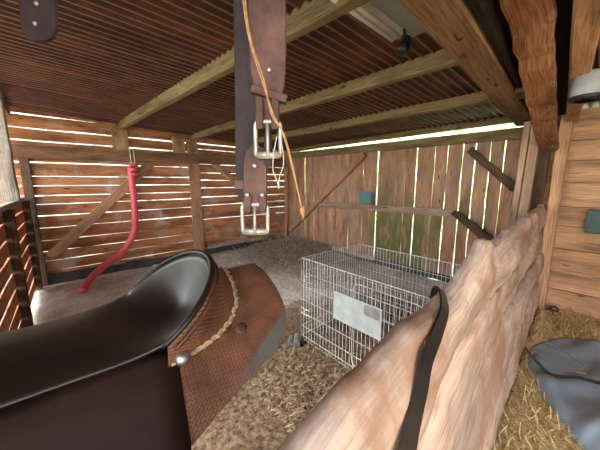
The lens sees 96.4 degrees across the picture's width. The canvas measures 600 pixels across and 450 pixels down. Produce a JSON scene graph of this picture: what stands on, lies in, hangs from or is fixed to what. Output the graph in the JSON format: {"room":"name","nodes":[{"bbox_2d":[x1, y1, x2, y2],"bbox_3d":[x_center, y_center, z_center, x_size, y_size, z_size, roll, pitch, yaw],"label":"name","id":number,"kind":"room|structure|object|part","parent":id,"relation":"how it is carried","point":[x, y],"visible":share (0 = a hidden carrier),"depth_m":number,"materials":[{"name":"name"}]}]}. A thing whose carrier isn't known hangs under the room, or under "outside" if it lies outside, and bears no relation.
{"room":"horse stable","nodes":[
{"label":"horse stable","id":0,"kind":"room"},
{"bbox_2d":[0,106,284,274],"bbox_3d":[-2.281,-0.547,5.024,5.201,2.500,0.052,-8,12,-40],"label":"wall","id":1,"kind":"structure","parent":0,"point":[217,230],"depth_m":4.45,"materials":[{"name":"brown wood"}]},
{"bbox_2d":[46,162,154,259],"bbox_3d":[-3.105,-0.306,4.270,1.530,1.512,0.046,-8,12,-40],"label":"diagonal brace","id":2,"kind":"object","parent":1,"relation":"attached to","point":[117,194],"visible":0.9,"depth_m":4.19,"materials":[{"name":"brown wood"}]},
{"bbox_2d":[11,144,285,166],"bbox_3d":[-2.086,-1.233,4.995,4.602,0.219,0.067,-8,12,-40],"label":"wall rail","id":3,"kind":"object","parent":1,"relation":"attached to","point":[19,151],"visible":0.74,"depth_m":4.23,"materials":[{"name":"brown wood"}]},
{"bbox_2d":[78,149,138,293],"bbox_3d":[-2.908,-0.152,4.002,0.295,2.013,1.149,2,9,13],"label":"hose","id":4,"kind":"object","parent":3,"relation":"hanging from","point":[85,285],"visible":1,"depth_m":4.34,"materials":[{"name":"rubber"}]},
{"bbox_2d":[111,128,128,150],"bbox_3d":[-2.891,-1.359,4.306,0.227,0.360,0.061,-8,12,-40],"label":"post","id":5,"kind":"object","parent":3,"relation":"on","point":[120,141],"visible":0.9,"depth_m":4.28,"materials":[{"name":"brown wood"}]},
{"bbox_2d":[172,137,185,153],"bbox_3d":[-2.212,-1.443,4.892,0.218,0.300,0.058,-8,12,-40],"label":"post","id":6,"kind":"object","parent":3,"relation":"on","point":[178,143],"visible":0.95,"depth_m":4.87,"materials":[{"name":"brown wood"}]},
{"bbox_2d":[186,138,197,154],"bbox_3d":[-2.033,-1.467,5.043,0.209,0.300,0.057,-8,12,-40],"label":"post","id":7,"kind":"object","parent":3,"relation":"on","point":[191,144],"visible":0.96,"depth_m":5.01,"materials":[{"name":"brown wood"}]},
{"bbox_2d":[47,236,283,284],"bbox_3d":[-2.088,0.588,5.355,4.685,0.182,0.036,-8,12,-40],"label":"baseboard","id":8,"kind":"structure","parent":1,"relation":"attached to","point":[59,277],"depth_m":4.57,"materials":[{"name":"brown wood"}]},
{"bbox_2d":[208,234,278,247],"bbox_3d":[-1.204,0.347,6.073,1.800,0.085,0.035,-8,12,-40],"label":"trim","id":9,"kind":"structure","parent":1,"relation":"attached to","point":[276,235],"depth_m":5.97,"materials":[{"name":"grey wood"}]},
{"bbox_2d":[212,164,283,223],"bbox_3d":[-1.079,-0.651,6.021,1.810,1.469,0.037,-8,12,-40],"label":"diagonal brace","id":10,"kind":"object","parent":1,"relation":"attached to","point":[223,171],"visible":0.54,"depth_m":5.61,"materials":[{"name":"brown wood"}]},
{"bbox_2d":[0,0,599,152],"bbox_3d":[0.222,-1.215,1.896,5.850,0.380,8.023,-8,12,-40],"label":"ceiling","id":11,"kind":"structure","parent":0,"point":[106,59],"depth_m":2.25,"materials":[{"name":"brown metal"}]},
{"bbox_2d":[18,0,57,42],"bbox_3d":[-0.438,-0.665,0.399,0.064,0.714,0.008,0,9,0],"label":"strap","id":12,"kind":"object","parent":11,"relation":"hanging from","point":[38,18],"visible":1,"depth_m":0.45,"materials":[{"name":"leather"}]},
{"bbox_2d":[118,0,371,129],"bbox_3d":[-1.244,-1.330,2.700,4.544,0.129,0.074,9,13,44],"label":"roof beam","id":13,"kind":"structure","parent":11,"relation":"attached to","point":[311,16],"depth_m":1.97,"materials":[{"name":"brown wood"}]},
{"bbox_2d":[233,0,269,234],"bbox_3d":[-0.093,-0.511,0.442,0.069,1.071,0.030,0,9,0],"label":"strap","id":14,"kind":"object","parent":11,"relation":"hanging from","point":[250,184],"visible":0.95,"depth_m":0.50,"materials":[{"name":"leather"}]},
{"bbox_2d":[191,49,458,139],"bbox_3d":[-0.456,-1.395,3.386,0.088,0.114,4.532,-8,12,-42],"label":"roof beam","id":15,"kind":"structure","parent":11,"relation":"attached to","point":[430,63],"depth_m":2.25,"materials":[{"name":"brown wood"}]},
{"bbox_2d":[330,0,410,56],"bbox_3d":[0.222,-1.054,1.281,1.119,0.165,0.110,-8,12,-40],"label":"strip light","id":16,"kind":"object","parent":11,"relation":"attached to","point":[368,14],"depth_m":1.48,"materials":[{"name":"white plastic"}]},
{"bbox_3d":[0.621,-1.106,1.605,0.087,0.165,0.080,-8,12,-40],"label":"spotlight","id":17,"kind":"part","parent":16,"relation":"part of","materials":[{"name":"black metal"}]},
{"bbox_2d":[258,91,492,142],"bbox_3d":[0.278,-1.445,4.026,0.086,0.114,4.533,-8,12,-42],"label":"roof beam","id":18,"kind":"structure","parent":11,"relation":"attached to","point":[475,98],"depth_m":3.07,"materials":[{"name":"brown wood"}]},
{"bbox_2d":[369,0,426,37],"bbox_3d":[0.303,-1.119,1.217,1.170,0.059,0.200,-8,12,-40],"label":"roof panel","id":19,"kind":"object","parent":11,"relation":"attached to","point":[393,9],"visible":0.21,"depth_m":1.46,"materials":[{"name":"grey plastic"}]},
{"bbox_2d":[398,0,531,125],"bbox_3d":[1.064,-0.987,1.572,4.361,0.164,0.178,-9,13,-44],"label":"header beam","id":20,"kind":"structure","parent":11,"relation":"attached to","point":[475,53],"depth_m":1.34,"materials":[{"name":"brown wood"}]},
{"bbox_2d":[248,0,287,164],"bbox_3d":[-0.054,-0.572,0.410,0.065,0.940,0.020,0,9,0],"label":"strap","id":21,"kind":"object","parent":20,"relation":"hanging from","point":[266,18],"visible":0.92,"depth_m":0.46,"materials":[{"name":"leather"}]},
{"bbox_2d":[272,135,283,188],"bbox_3d":[-0.038,-0.111,0.473,0.021,0.092,0.005,0,9,0],"label":"loop","id":22,"kind":"object","parent":21,"relation":"hanging from","point":[278,183],"visible":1,"depth_m":0.47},
{"bbox_2d":[242,0,304,218],"bbox_3d":[-0.042,-0.520,0.383,0.102,1.034,0.009,0,9,0],"label":"twine","id":23,"kind":"object","parent":20,"relation":"hanging from","point":[302,210],"visible":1,"depth_m":0.43,"materials":[{"name":"fabric"}]},
{"bbox_2d":[467,0,527,107],"bbox_3d":[1.123,-0.974,1.467,4.311,0.159,0.038,-9,13,-44],"label":"board","id":24,"kind":"object","parent":20,"relation":"attached to","point":[487,12],"visible":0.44,"depth_m":1.29,"materials":[{"name":"brown wood"}]},
{"bbox_2d":[515,86,524,99],"bbox_3d":[1.655,-0.991,2.002,0.058,0.055,0.203,8,12,42],"label":"wood block","id":25,"kind":"object","parent":20,"relation":"attached to","point":[519,92],"visible":0.54,"depth_m":1.95,"materials":[{"name":"brown wood"}]},
{"bbox_2d":[566,0,599,121],"bbox_3d":[1.159,-0.952,1.060,0.107,0.308,4.941,9,13,43],"label":"lintel beam","id":26,"kind":"structure","parent":11,"relation":"attached to","point":[585,26],"depth_m":1.34,"materials":[{"name":"brown wood"}]},
{"bbox_2d":[554,0,572,115],"bbox_3d":[1.696,-1.092,1.723,0.118,0.187,3.232,9,13,44],"label":"board","id":27,"kind":"object","parent":26,"relation":"attached to","point":[562,33],"visible":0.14,"depth_m":1.63,"materials":[{"name":"brown wood"}]},
{"bbox_2d":[566,68,599,103],"bbox_3d":[1.885,-0.994,1.735,0.189,0.354,0.192,-8,12,-40],"label":"lamp","id":28,"kind":"object","parent":26,"relation":"hanging from","point":[585,88],"visible":0.8,"depth_m":1.71,"materials":[{"name":"white plastic"}]},
{"bbox_2d":[31,242,599,449],"bbox_3d":[-0.158,1.094,2.053,8.200,0.215,9.000,-8,12,-40],"label":"floor","id":29,"kind":"structure","parent":0,"point":[244,423],"depth_m":3.38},
{"bbox_2d":[0,198,42,331],"bbox_3d":[-2.847,0.427,2.714,0.125,1.296,2.680,-8,12,-40],"label":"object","id":30,"kind":"structure","parent":29,"relation":"on","point":[20,272],"depth_m":2.53,"materials":[{"name":"brown wood"}]},
{"bbox_2d":[0,90,20,201],"bbox_3d":[-3.214,-0.836,2.873,0.171,1.160,0.125,-8,12,-40],"label":"post","id":31,"kind":"object","parent":30,"relation":"on","point":[9,189],"visible":0.99,"depth_m":2.88,"materials":[{"name":"grey wood"}]},
{"bbox_2d":[3,99,10,115],"bbox_3d":[-2.780,-1.283,2.311,0.089,0.125,3.000,-8,12,-40],"label":"beam","id":32,"kind":"structure","parent":31,"relation":"attached to","point":[7,108],"depth_m":3.29,"materials":[{"name":"brown wood"}]},
{"bbox_3d":[-2.864,-0.183,2.602,0.081,0.054,2.680,-8,12,-40],"label":"rail","id":33,"kind":"part","parent":30,"relation":"part of","materials":[{"name":"brown wood"}]},
{"bbox_3d":[-2.679,0.477,2.547,0.096,1.250,0.059,-8,12,-40],"label":"post","id":34,"kind":"part","parent":30,"relation":"part of","materials":[{"name":"brown wood"}]},
{"bbox_3d":[-3.686,0.295,3.686,0.100,1.250,0.056,-8,12,-40],"label":"post","id":35,"kind":"part","parent":30,"relation":"part of","materials":[{"name":"brown wood"}]},
{"bbox_2d":[18,158,48,286],"bbox_3d":[-3.739,-0.047,3.763,0.105,1.900,0.070,-8,12,-40],"label":"wall post","id":36,"kind":"object","parent":29,"relation":"on","point":[24,163],"visible":0.7,"depth_m":3.72,"materials":[{"name":"brown wood"}]},
{"bbox_2d":[188,164,203,250],"bbox_3d":[-2.019,-0.274,5.242,0.207,1.840,0.055,-8,12,-40],"label":"wall post","id":37,"kind":"object","parent":29,"relation":"on","point":[193,169],"visible":0.88,"depth_m":5.21,"materials":[{"name":"brown wood"}]},
{"bbox_2d":[46,242,422,347],"bbox_3d":[-0.807,0.775,3.982,4.464,0.227,3.640,-8,12,-40],"label":"straw","id":38,"kind":"object","parent":29,"relation":"on","point":[268,242],"visible":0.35,"depth_m":3.75,"materials":[{"name":"beige plant"}]},
{"bbox_2d":[284,151,288,236],"bbox_3d":[-0.335,-0.680,6.640,0.088,2.240,0.097,-8,12,-40],"label":"post","id":39,"kind":"object","parent":29,"relation":"on","point":[286,179],"visible":0.82,"depth_m":6.61,"materials":[{"name":"brown wood"}]},
{"bbox_2d":[213,233,396,285],"bbox_3d":[-0.237,0.581,4.752,2.583,0.364,3.276,-8,12,-40],"label":"heap","id":40,"kind":"object","parent":29,"relation":"on","point":[282,251],"visible":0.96,"depth_m":5.30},
{"bbox_2d":[246,289,421,432],"bbox_3d":[0.425,1.018,2.744,2.314,0.139,2.310,-8,12,-40],"label":"litter","id":41,"kind":"object","parent":29,"relation":"on","point":[257,382],"visible":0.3,"depth_m":2.16,"materials":[{"name":"beige plant"}]},
{"bbox_2d":[287,333,301,347],"bbox_3d":[-0.053,1.072,2.493,0.122,0.083,0.130,1,9,7],"label":"tube","id":42,"kind":"object","parent":41,"relation":"on","point":[297,339],"visible":1,"depth_m":2.46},
{"bbox_2d":[301,244,459,369],"bbox_3d":[0.726,0.720,2.313,0.868,0.802,1.231,-8,12,-40],"label":"wire crate","id":43,"kind":"object","parent":41,"relation":"on","point":[366,318],"visible":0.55,"depth_m":2.27,"materials":[{"name":"silver metal"}]},
{"bbox_3d":[0.330,0.644,2.771,0.846,0.798,0.011,-8,12,-40],"label":"panel","id":44,"kind":"part","parent":43,"relation":"part of","materials":[{"name":"metal"}]},
{"bbox_2d":[304,319,392,367],"bbox_3d":[0.729,1.096,2.380,0.806,0.038,1.186,-8,12,-40],"label":"tray","id":45,"kind":"object","parent":43,"relation":"on","point":[338,358],"depth_m":2.48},
{"bbox_3d":[0.419,0.669,2.013,0.003,0.235,0.435,-8,12,-40],"label":"label plate","id":46,"kind":"part","parent":43,"relation":"part of","materials":[{"name":"white plastic"}]},
{"bbox_3d":[0.574,0.792,1.851,0.007,0.677,0.537,-8,12,-40],"label":"door","id":47,"kind":"part","parent":43,"relation":"part of","materials":[{"name":"metal"}]},
{"bbox_3d":[1.047,0.673,2.593,0.011,0.798,1.226,-8,12,-40],"label":"panel","id":48,"kind":"part","parent":43,"relation":"part of","materials":[{"name":"metal"}]},
{"bbox_2d":[277,204,546,449],"bbox_3d":[0.843,0.672,1.263,5.384,1.241,0.141,-9,13,-43],"label":"wall","id":49,"kind":"structure","parent":29,"relation":"on","point":[493,297],"depth_m":0.96,"materials":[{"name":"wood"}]},
{"bbox_2d":[398,286,448,449],"bbox_3d":[0.345,0.517,0.756,0.076,0.554,0.662,6,11,32],"label":"strap","id":50,"kind":"object","parent":49,"relation":"hanging from","point":[409,438],"visible":0.98,"depth_m":0.64,"materials":[{"name":"leather"}]},
{"bbox_2d":[509,121,531,224],"bbox_3d":[2.489,-0.081,3.122,0.090,2.172,0.099,-8,12,-40],"label":"upright post","id":51,"kind":"object","parent":29,"relation":"on","point":[527,125],"visible":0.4,"depth_m":3.00,"materials":[{"name":"brown wood"}]},
{"bbox_2d":[517,125,538,218],"bbox_3d":[2.557,-0.073,3.076,0.094,2.172,0.123,-8,12,-40],"label":"upright post","id":52,"kind":"object","parent":29,"relation":"on","point":[533,149],"visible":0.36,"depth_m":2.96,"materials":[{"name":"brown wood"}]},
{"bbox_2d":[530,150,550,209],"bbox_3d":[2.725,-0.093,3.107,0.058,2.200,0.107,-8,12,-40],"label":"wall post","id":53,"kind":"object","parent":29,"relation":"on","point":[542,166],"visible":0.25,"depth_m":3.02,"materials":[{"name":"brown wood"}]},
{"bbox_2d":[500,0,558,151],"bbox_3d":[1.629,-0.909,1.815,0.174,0.559,3.215,9,13,44],"label":"wooden beam","id":54,"kind":"structure","parent":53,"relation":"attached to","point":[532,23],"depth_m":1.46,"materials":[{"name":"brown wood"}]},
{"bbox_2d":[492,305,599,449],"bbox_3d":[2.296,1.178,1.647,3.100,0.172,1.703,-8,12,-40],"label":"bedding","id":55,"kind":"object","parent":29,"relation":"on","point":[526,403],"visible":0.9,"depth_m":1.75,"materials":[{"name":"beige plant"}]},
{"bbox_2d":[525,338,599,449],"bbox_3d":[2.345,1.127,1.647,1.838,0.143,1.503,-8,12,-40],"label":"rug","id":56,"kind":"object","parent":55,"relation":"on","point":[568,369],"visible":0.98,"depth_m":1.90,"materials":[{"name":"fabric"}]},
{"bbox_2d":[537,306,599,324],"bbox_3d":[2.946,0.989,2.849,0.168,0.074,0.738,-4,10,-24],"label":"cable","id":57,"kind":"object","parent":55,"relation":"on","point":[549,308],"visible":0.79,"depth_m":3.00,"materials":[{"name":"plastic"}]},
{"bbox_2d":[537,115,573,308],"bbox_3d":[2.847,-0.081,3.029,0.108,2.200,0.112,-8,12,-40],"label":"wall post","id":58,"kind":"object","parent":29,"relation":"on","point":[565,128],"visible":0.73,"depth_m":2.96,"materials":[{"name":"brown wood"}]},
{"bbox_2d":[288,107,599,319],"bbox_3d":[2.252,-0.239,3.839,0.058,2.260,7.807,-8,12,-40],"label":"wall","id":59,"kind":"structure","parent":0,"point":[340,227],"depth_m":3.94,"materials":[{"name":"brown wood"}]},
{"bbox_2d":[288,151,366,231],"bbox_3d":[0.453,-0.575,5.765,0.066,1.780,2.228,-8,12,-40],"label":"diagonal brace","id":60,"kind":"object","parent":59,"relation":"attached to","point":[362,155],"visible":0.97,"depth_m":5.47,"materials":[{"name":"brown wood"}]},
{"bbox_2d":[288,234,373,259],"bbox_3d":[0.536,0.446,5.856,0.038,0.122,2.501,-8,12,-40],"label":"trim","id":61,"kind":"structure","parent":59,"relation":"attached to","point":[328,246],"depth_m":5.42,"materials":[{"name":"grey wood"}]},
{"bbox_2d":[359,191,372,203],"bbox_3d":[1.194,-0.498,4.874,0.068,0.220,0.260,-8,12,-40],"label":"junction box","id":62,"kind":"object","parent":59,"relation":"attached to","point":[365,197],"visible":1,"depth_m":4.84,"materials":[{"name":"teal plastic"}]},
{"bbox_2d":[317,202,455,216],"bbox_3d":[1.300,-0.312,4.843,0.056,0.139,2.772,-8,12,-40],"label":"rail","id":63,"kind":"object","parent":59,"relation":"attached to","point":[411,210],"visible":0.97,"depth_m":4.51,"materials":[{"name":"brown wood"}]},
{"bbox_2d":[327,248,451,281],"bbox_3d":[1.240,0.634,5.106,0.024,0.150,4.685,-8,12,-40],"label":"baseboard","id":64,"kind":"structure","parent":59,"relation":"attached to","point":[420,273],"depth_m":4.50,"materials":[{"name":"black wood"}]},
{"bbox_2d":[287,127,530,158],"bbox_3d":[1.212,-1.373,4.782,0.058,0.186,4.652,-8,12,-40],"label":"wall rail","id":65,"kind":"object","parent":59,"relation":"attached to","point":[511,133],"visible":0.91,"depth_m":3.99,"materials":[{"name":"brown wood"}]},
{"bbox_2d":[285,116,512,151],"bbox_3d":[1.147,-1.531,4.787,0.075,0.107,4.580,-8,12,-40],"label":"wall plate","id":66,"kind":"object","parent":65,"relation":"on","point":[503,120],"visible":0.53,"depth_m":4.02,"materials":[{"name":"brown wood"}]},
{"bbox_2d":[451,210,487,239],"bbox_3d":[2.393,0.097,3.631,0.058,0.558,0.678,-8,12,-40],"label":"diagonal brace","id":67,"kind":"object","parent":59,"relation":"attached to","point":[479,235],"visible":0.34,"depth_m":3.67,"materials":[{"name":"brown wood"}]},
{"bbox_2d":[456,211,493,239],"bbox_3d":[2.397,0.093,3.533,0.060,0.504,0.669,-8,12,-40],"label":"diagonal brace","id":68,"kind":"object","parent":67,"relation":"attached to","point":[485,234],"visible":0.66,"depth_m":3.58,"materials":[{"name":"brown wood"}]},
{"bbox_2d":[467,147,514,190],"bbox_3d":[2.449,-0.728,3.432,0.051,0.580,0.598,-8,12,-40],"label":"diagonal brace","id":69,"kind":"object","parent":59,"relation":"attached to","point":[505,180],"visible":0.95,"depth_m":3.41,"materials":[{"name":"brown wood"}]},
{"bbox_2d":[545,123,599,297],"bbox_3d":[3.845,0.054,2.063,0.010,2.240,3.000,-8,12,-40],"label":"trim","id":70,"kind":"structure","parent":59,"relation":"attached to","point":[599,123],"depth_m":2.93,"materials":[{"name":"brown wood"}]},
{"bbox_2d":[585,209,599,233],"bbox_3d":[3.145,-0.022,2.723,0.090,0.250,0.320,-8,12,-40],"label":"box","id":71,"kind":"object","parent":59,"relation":"attached to","point":[593,218],"visible":1,"depth_m":2.79,"materials":[{"name":"plastic"}]},
{"bbox_3d":[-0.478,0.861,0.677,0.700,1.085,0.200,-8,12,-40],"label":"rack","id":72,"kind":"object","parent":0,"visible":0},
{"bbox_2d":[0,250,285,449],"bbox_3d":[-0.463,0.453,0.625,0.860,0.804,0.709,-8,12,-40],"label":"saddle","id":73,"kind":"object","parent":72,"relation":"on","point":[152,366],"visible":1,"depth_m":0.54,"materials":[{"name":"leather"}]},
{"bbox_3d":[-0.479,0.183,0.567,0.580,0.150,0.350,-8,12,-40],"label":"seat","id":74,"kind":"part","parent":73,"relation":"part of","materials":[{"name":"leather"}]},
{"label":"outside","id":75,"kind":"structure","parent":0,"visible":0},
{"bbox_2d":[44,220,467,266],"bbox_3d":[0.000,1.540,0.247,80.000,0.001,80.000,-8,12,-40],"label":"ground","id":76,"kind":"structure","parent":75,"point":[375,220],"depth_m":6.88,"materials":[{"name":"green plant"}]},
{"bbox_2d":[8,112,283,227],"bbox_3d":[-9.220,-1.393,5.855,22.000,4.491,1.826,-8,12,-40],"label":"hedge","id":77,"kind":"object","parent":76,"relation":"on","point":[10,112],"visible":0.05,"depth_m":8.38,"materials":[{"name":"green plant"}]},
{"bbox_2d":[281,123,522,235],"bbox_3d":[6.609,-1.766,6.902,1.942,4.892,30.000,-8,12,-40],"label":"hedge","id":78,"kind":"object","parent":76,"relation":"on","point":[510,125],"visible":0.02,"depth_m":9.02,"materials":[{"name":"green plant"}]}
]}

